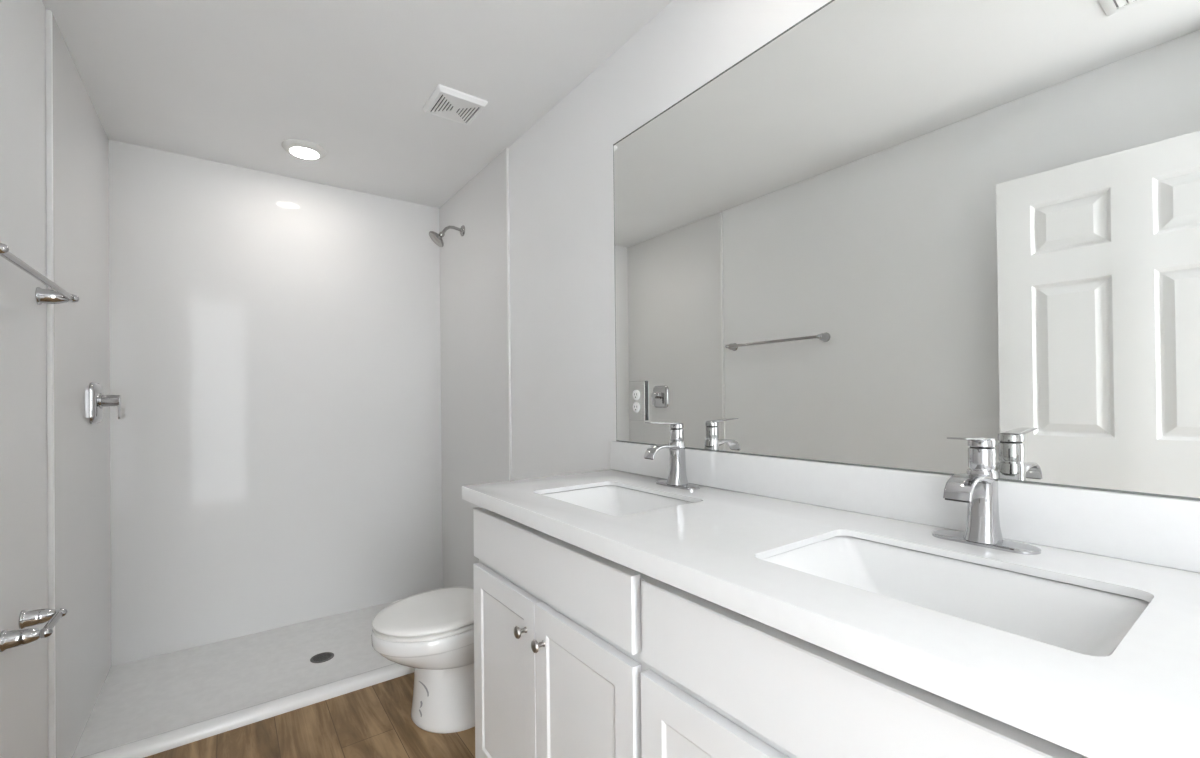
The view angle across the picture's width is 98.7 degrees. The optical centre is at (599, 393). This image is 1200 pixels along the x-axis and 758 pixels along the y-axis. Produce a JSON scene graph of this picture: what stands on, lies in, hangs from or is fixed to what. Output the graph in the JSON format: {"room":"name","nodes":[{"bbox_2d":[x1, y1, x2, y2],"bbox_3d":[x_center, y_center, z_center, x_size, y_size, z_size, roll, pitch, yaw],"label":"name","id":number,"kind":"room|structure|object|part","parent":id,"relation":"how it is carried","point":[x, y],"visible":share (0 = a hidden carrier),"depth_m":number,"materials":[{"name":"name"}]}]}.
{"room":"bathroom","nodes":[
{"label":"bathroom","id":0,"kind":"room"},
{"bbox_2d":[0,0,110,757],"bbox_3d":[-0.960,0.022,0.499,0.112,2.440,4.738,0,0,-36],"label":"wall","id":1,"kind":"structure","parent":0,"point":[82,484],"depth_m":1.60,"materials":[{"name":"white paint"}]},
{"bbox_2d":[0,608,67,651],"bbox_3d":[-1.453,0.598,1.330,0.086,0.050,0.199,0,0,-36],"label":"paper holder","id":2,"kind":"object","parent":1,"relation":"attached to","point":[23,635],"visible":1,"depth_m":1.29,"materials":[{"name":"silver metal"}]},
{"bbox_3d":[-1.409,0.597,1.270,0.086,0.050,0.050,0,0,-36],"label":"post","id":3,"kind":"part","parent":2,"relation":"part of","materials":[{"name":"silver metal"}]},
{"bbox_3d":[-1.497,0.599,1.391,0.086,0.050,0.050,0,0,-36],"label":"post","id":4,"kind":"part","parent":2,"relation":"part of","materials":[{"name":"silver metal"}]},
{"bbox_2d":[0,243,78,304],"bbox_3d":[-1.417,-0.289,1.273,0.086,0.052,0.676,0,0,-36],"label":"towel bar","id":5,"kind":"object","parent":1,"relation":"attached to","point":[57,295],"visible":1,"depth_m":1.40,"materials":[{"name":"silver metal"}]},
{"bbox_3d":[-1.234,-0.292,1.021,0.086,0.052,0.052,0,0,-36],"label":"post","id":6,"kind":"part","parent":5,"relation":"part of","materials":[{"name":"silver metal"}]},
{"bbox_3d":[-1.601,-0.285,1.526,0.086,0.052,0.052,0,0,-36],"label":"post","id":7,"kind":"part","parent":5,"relation":"part of","materials":[{"name":"silver metal"}]},
{"bbox_2d":[45,9,55,757],"bbox_3d":[-1.681,0.039,1.577,0.014,2.436,0.014,0,0,-36],"label":"trim","id":8,"kind":"structure","parent":1,"relation":"attached to","point":[48,13],"depth_m":1.57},
{"bbox_2d":[88,382,120,423],"bbox_3d":[-1.992,0.038,2.082,0.081,0.164,0.164,0,0,-36],"label":"shower valve","id":9,"kind":"object","parent":1,"relation":"attached to","point":[97,400],"visible":1,"depth_m":2.04,"materials":[{"name":"silver metal"}]},
{"bbox_3d":[-1.983,0.028,2.088,0.059,0.064,0.064,0,0,-36],"label":"handle","id":10,"kind":"part","parent":9,"relation":"part of","materials":[{"name":"silver metal"}]},
{"bbox_3d":[-1.961,0.054,2.103,0.006,0.098,0.028,0,0,-36],"label":"lever","id":11,"kind":"part","parent":9,"relation":"part of","materials":[{"name":"silver metal"}]},
{"bbox_2d":[109,140,442,665],"bbox_3d":[-1.633,0.038,2.820,1.554,2.428,0.008,0,0,-36],"label":"wall","id":12,"kind":"structure","parent":0,"point":[275,360],"depth_m":2.71,"materials":[{"name":"white plastic"}]},
{"bbox_2d":[144,672,474,757],"bbox_3d":[-0.282,1.288,0.974,1.754,0.100,4.738,0,0,-36],"label":"floor","id":13,"kind":"structure","parent":0,"point":[374,721],"depth_m":1.89,"materials":[{"name":"brown wood"}]},
{"bbox_2d":[72,599,414,757],"bbox_3d":[-1.364,1.238,2.464,1.534,0.042,0.858,0,0,-36],"label":"shower pan","id":14,"kind":"object","parent":13,"relation":"on","point":[150,706],"visible":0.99,"depth_m":2.21,"materials":[{"name":"plastic"}]},
{"bbox_2d":[371,507,482,733],"bbox_3d":[-0.563,0.874,2.072,0.667,0.748,0.406,0,0,-41],"label":"toilet","id":15,"kind":"object","parent":13,"relation":"on","point":[431,632],"visible":0.59,"depth_m":1.90,"materials":[{"name":"ceramic"}]},
{"bbox_3d":[-0.648,0.863,1.998,0.432,0.015,0.397,0,0,-41],"label":"seat","id":16,"kind":"part","parent":15,"relation":"part of","materials":[{"name":"plastic"}]},
{"bbox_3d":[-0.640,0.841,2.006,0.461,0.024,0.401,0,0,-41],"label":"lid","id":17,"kind":"part","parent":15,"relation":"part of","materials":[{"name":"plastic"}]},
{"bbox_3d":[-0.603,1.059,2.034,0.555,0.377,0.406,0,0,-41],"label":"bowl","id":18,"kind":"part","parent":15,"relation":"part of","materials":[{"name":"ceramic"}]},
{"bbox_2d":[473,507,1088,757],"bbox_3d":[0.281,0.763,1.033,0.567,0.937,1.506,0,0,-36],"label":"vanity cabinet","id":19,"kind":"object","parent":13,"relation":"on","point":[579,652],"visible":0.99,"depth_m":0.86,"materials":[{"name":"white wood"}]},
{"bbox_3d":[-0.248,0.766,1.345,0.020,0.557,0.360,0,0,-36],"label":"door","id":20,"kind":"part","parent":19,"relation":"part of","materials":[{"name":"white wood"}]},
{"bbox_3d":[-0.188,0.562,1.219,0.030,0.028,0.028,0,0,-36],"label":"knob","id":21,"kind":"part","parent":19,"relation":"part of","materials":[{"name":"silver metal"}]},
{"bbox_3d":[-0.138,0.561,1.150,0.030,0.028,0.028,0,0,-36],"label":"knob","id":22,"kind":"part","parent":19,"relation":"part of","materials":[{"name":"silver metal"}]},
{"bbox_3d":[-0.146,0.395,1.201,0.020,0.138,0.716,0,0,-36],"label":"drawer","id":23,"kind":"part","parent":19,"relation":"part of","materials":[{"name":"white wood"}]},
{"bbox_3d":[-0.036,0.762,1.053,0.020,0.557,0.355,0,0,-36],"label":"door","id":24,"kind":"part","parent":19,"relation":"part of","materials":[{"name":"white wood"}]},
{"bbox_3d":[0.190,0.757,0.742,0.020,0.557,0.372,0,0,-36],"label":"door","id":25,"kind":"part","parent":19,"relation":"part of","materials":[{"name":"white wood"}]},
{"bbox_2d":[462,441,1199,757],"bbox_3d":[0.274,0.227,1.044,0.560,0.136,1.527,0,0,-36],"label":"countertop","id":26,"kind":"structure","parent":19,"relation":"on","point":[1142,699],"depth_m":0.75,"materials":[{"name":"white stone"}]},
{"bbox_2d":[541,485,693,515],"bbox_3d":[0.036,0.354,1.328,0.321,0.153,0.425,0,0,-36],"label":"sink","id":27,"kind":"object","parent":26,"relation":"in","point":[613,500],"visible":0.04,"depth_m":1.49,"materials":[{"name":"ceramic"}]},
{"bbox_2d":[644,422,699,489],"bbox_3d":[0.187,0.169,1.439,0.139,0.184,0.152,0,0,-36],"label":"faucet","id":28,"kind":"object","parent":26,"relation":"on","point":[677,478],"visible":1,"depth_m":1.44,"materials":[{"name":"silver metal"}]},
{"bbox_3d":[0.180,0.159,1.434,0.122,0.036,0.039,0,0,-36],"label":"spout","id":29,"kind":"part","parent":28,"relation":"part of","materials":[{"name":"silver metal"}]},
{"bbox_3d":[0.178,0.083,1.434,0.115,0.012,0.031,0,0,-36],"label":"lever","id":30,"kind":"part","parent":28,"relation":"part of","materials":[{"name":"silver metal"}]},
{"bbox_3d":[0.218,0.111,1.463,0.039,0.054,0.039,0,0,-36],"label":"handle","id":31,"kind":"part","parent":28,"relation":"part of","materials":[{"name":"silver metal"}]},
{"bbox_3d":[0.220,0.257,1.462,0.054,0.007,0.152,0,0,-36],"label":"deck plate","id":32,"kind":"part","parent":28,"relation":"part of","materials":[{"name":"silver metal"}]},
{"bbox_2d":[761,536,1149,656],"bbox_3d":[0.469,0.345,0.732,0.321,0.153,0.450,0,0,-36],"label":"sink","id":33,"kind":"object","parent":26,"relation":"in","point":[1075,618],"visible":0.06,"depth_m":0.79,"materials":[{"name":"porcelain"}]},
{"bbox_2d":[932,437,1040,554],"bbox_3d":[0.615,0.161,0.850,0.139,0.184,0.152,0,0,-36],"label":"faucet","id":34,"kind":"object","parent":26,"relation":"on","point":[977,487],"visible":1,"depth_m":0.85,"materials":[{"name":"silver metal"}]},
{"bbox_3d":[0.608,0.150,0.845,0.122,0.036,0.039,0,0,-36],"label":"spout","id":35,"kind":"part","parent":34,"relation":"part of","materials":[{"name":"silver metal"}]},
{"bbox_3d":[0.606,0.075,0.844,0.115,0.012,0.031,0,0,-36],"label":"lever","id":36,"kind":"part","parent":34,"relation":"part of","materials":[{"name":"silver metal"}]},
{"bbox_3d":[0.647,0.102,0.873,0.039,0.054,0.039,0,0,-36],"label":"handle","id":37,"kind":"part","parent":34,"relation":"part of","materials":[{"name":"silver metal"}]},
{"bbox_3d":[0.648,0.249,0.872,0.054,0.007,0.152,0,0,-36],"label":"deck plate","id":38,"kind":"part","parent":34,"relation":"part of","materials":[{"name":"silver metal"}]},
{"bbox_3d":[0.297,0.386,0.592,0.020,0.138,0.741,0,0,-36],"label":"drawer","id":39,"kind":"part","parent":19,"relation":"part of","materials":[{"name":"white wood"}]},
{"bbox_2d":[42,0,672,207],"bbox_3d":[-0.311,-1.252,0.990,1.754,0.100,4.738,0,0,-36],"label":"ceiling","id":40,"kind":"structure","parent":0,"point":[229,82],"depth_m":1.91,"materials":[{"name":"white paint"}]},
{"bbox_2d":[282,139,326,159],"bbox_3d":[-1.423,-1.166,2.484,0.189,0.028,0.189,0,0,-36],"label":"recessed light","id":41,"kind":"object","parent":40,"relation":"in","point":[303,149],"visible":1,"depth_m":2.45,"materials":[{"name":"white plastic"}]},
{"bbox_2d":[423,84,487,125],"bbox_3d":[-0.599,-1.181,2.127,0.202,0.021,0.208,0,0,-36],"label":"exhaust fan","id":42,"kind":"object","parent":40,"relation":"attached to","point":[446,103],"visible":1,"depth_m":2.10,"materials":[{"name":"grey plastic"}]},
{"bbox_3d":[-0.599,-1.173,2.127,0.156,0.003,0.164,0,0,-36],"label":"louvre plate","id":43,"kind":"part","parent":42,"relation":"part of","materials":[{"name":"plastic"}]},
{"bbox_2d":[439,0,830,587],"bbox_3d":[0.369,0.013,1.466,0.108,2.440,4.738,0,0,-36],"label":"wall","id":44,"kind":"structure","parent":0,"point":[561,170],"depth_m":2.17,"materials":[{"name":"white paint"}]},
{"bbox_2d":[429,225,464,246],"bbox_3d":[-0.864,-0.892,2.898,0.192,0.142,0.103,0,0,-36],"label":"shower fixture","id":45,"kind":"object","parent":44,"relation":"attached to","point":[436,238],"visible":1,"depth_m":2.88,"materials":[{"name":"silver metal"}]},
{"bbox_3d":[-0.837,-0.919,2.911,0.124,0.062,0.018,0,0,-36],"label":"arm","id":46,"kind":"part","parent":45,"relation":"part of","materials":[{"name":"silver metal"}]},
{"bbox_2d":[506,148,511,480],"bbox_3d":[-0.434,0.031,2.485,0.010,2.436,0.014,0,0,-36],"label":"trim","id":47,"kind":"structure","parent":44,"relation":"attached to","point":[507,149],"depth_m":2.48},
{"bbox_2d":[610,441,1199,572],"bbox_3d":[0.492,0.207,1.202,0.020,0.099,1.527,0,0,-36],"label":"backsplash","id":48,"kind":"structure","parent":44,"relation":"attached to","point":[1153,530],"depth_m":0.95,"materials":[{"name":"white stone"}]},
{"bbox_2d":[613,0,1199,500],"bbox_3d":[0.489,-0.364,1.213,0.006,1.042,1.480,0,0,-36],"label":"wall mirror","id":49,"kind":"object","parent":44,"relation":"attached to","point":[887,231],"visible":1,"depth_m":0.99,"materials":[{"name":"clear mirror"}]},
{"bbox_2d":[629,381,646,420],"bbox_3d":[0.124,0.023,1.705,0.012,0.129,0.079,0,0,-36],"label":"wall outlet","id":50,"kind":"object","parent":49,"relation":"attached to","point":[637,389],"visible":1,"depth_m":1.70,"materials":[{"name":"white plastic"}]},
{"bbox_2d":[632,390,639,399],"bbox_3d":[0.119,0.004,1.704,0.003,0.034,0.034,0,0,-36],"label":"receptacle","id":51,"kind":"object","parent":50,"relation":"attached to","point":[635,393],"depth_m":1.70,"materials":[{"name":"grey plastic"}]},
{"bbox_2d":[633,402,639,412],"bbox_3d":[0.119,0.045,1.704,0.003,0.034,0.034,0,0,-36],"label":"receptacle","id":52,"kind":"object","parent":50,"relation":"attached to","point":[636,405],"depth_m":1.70,"materials":[{"name":"grey plastic"}]}
]}

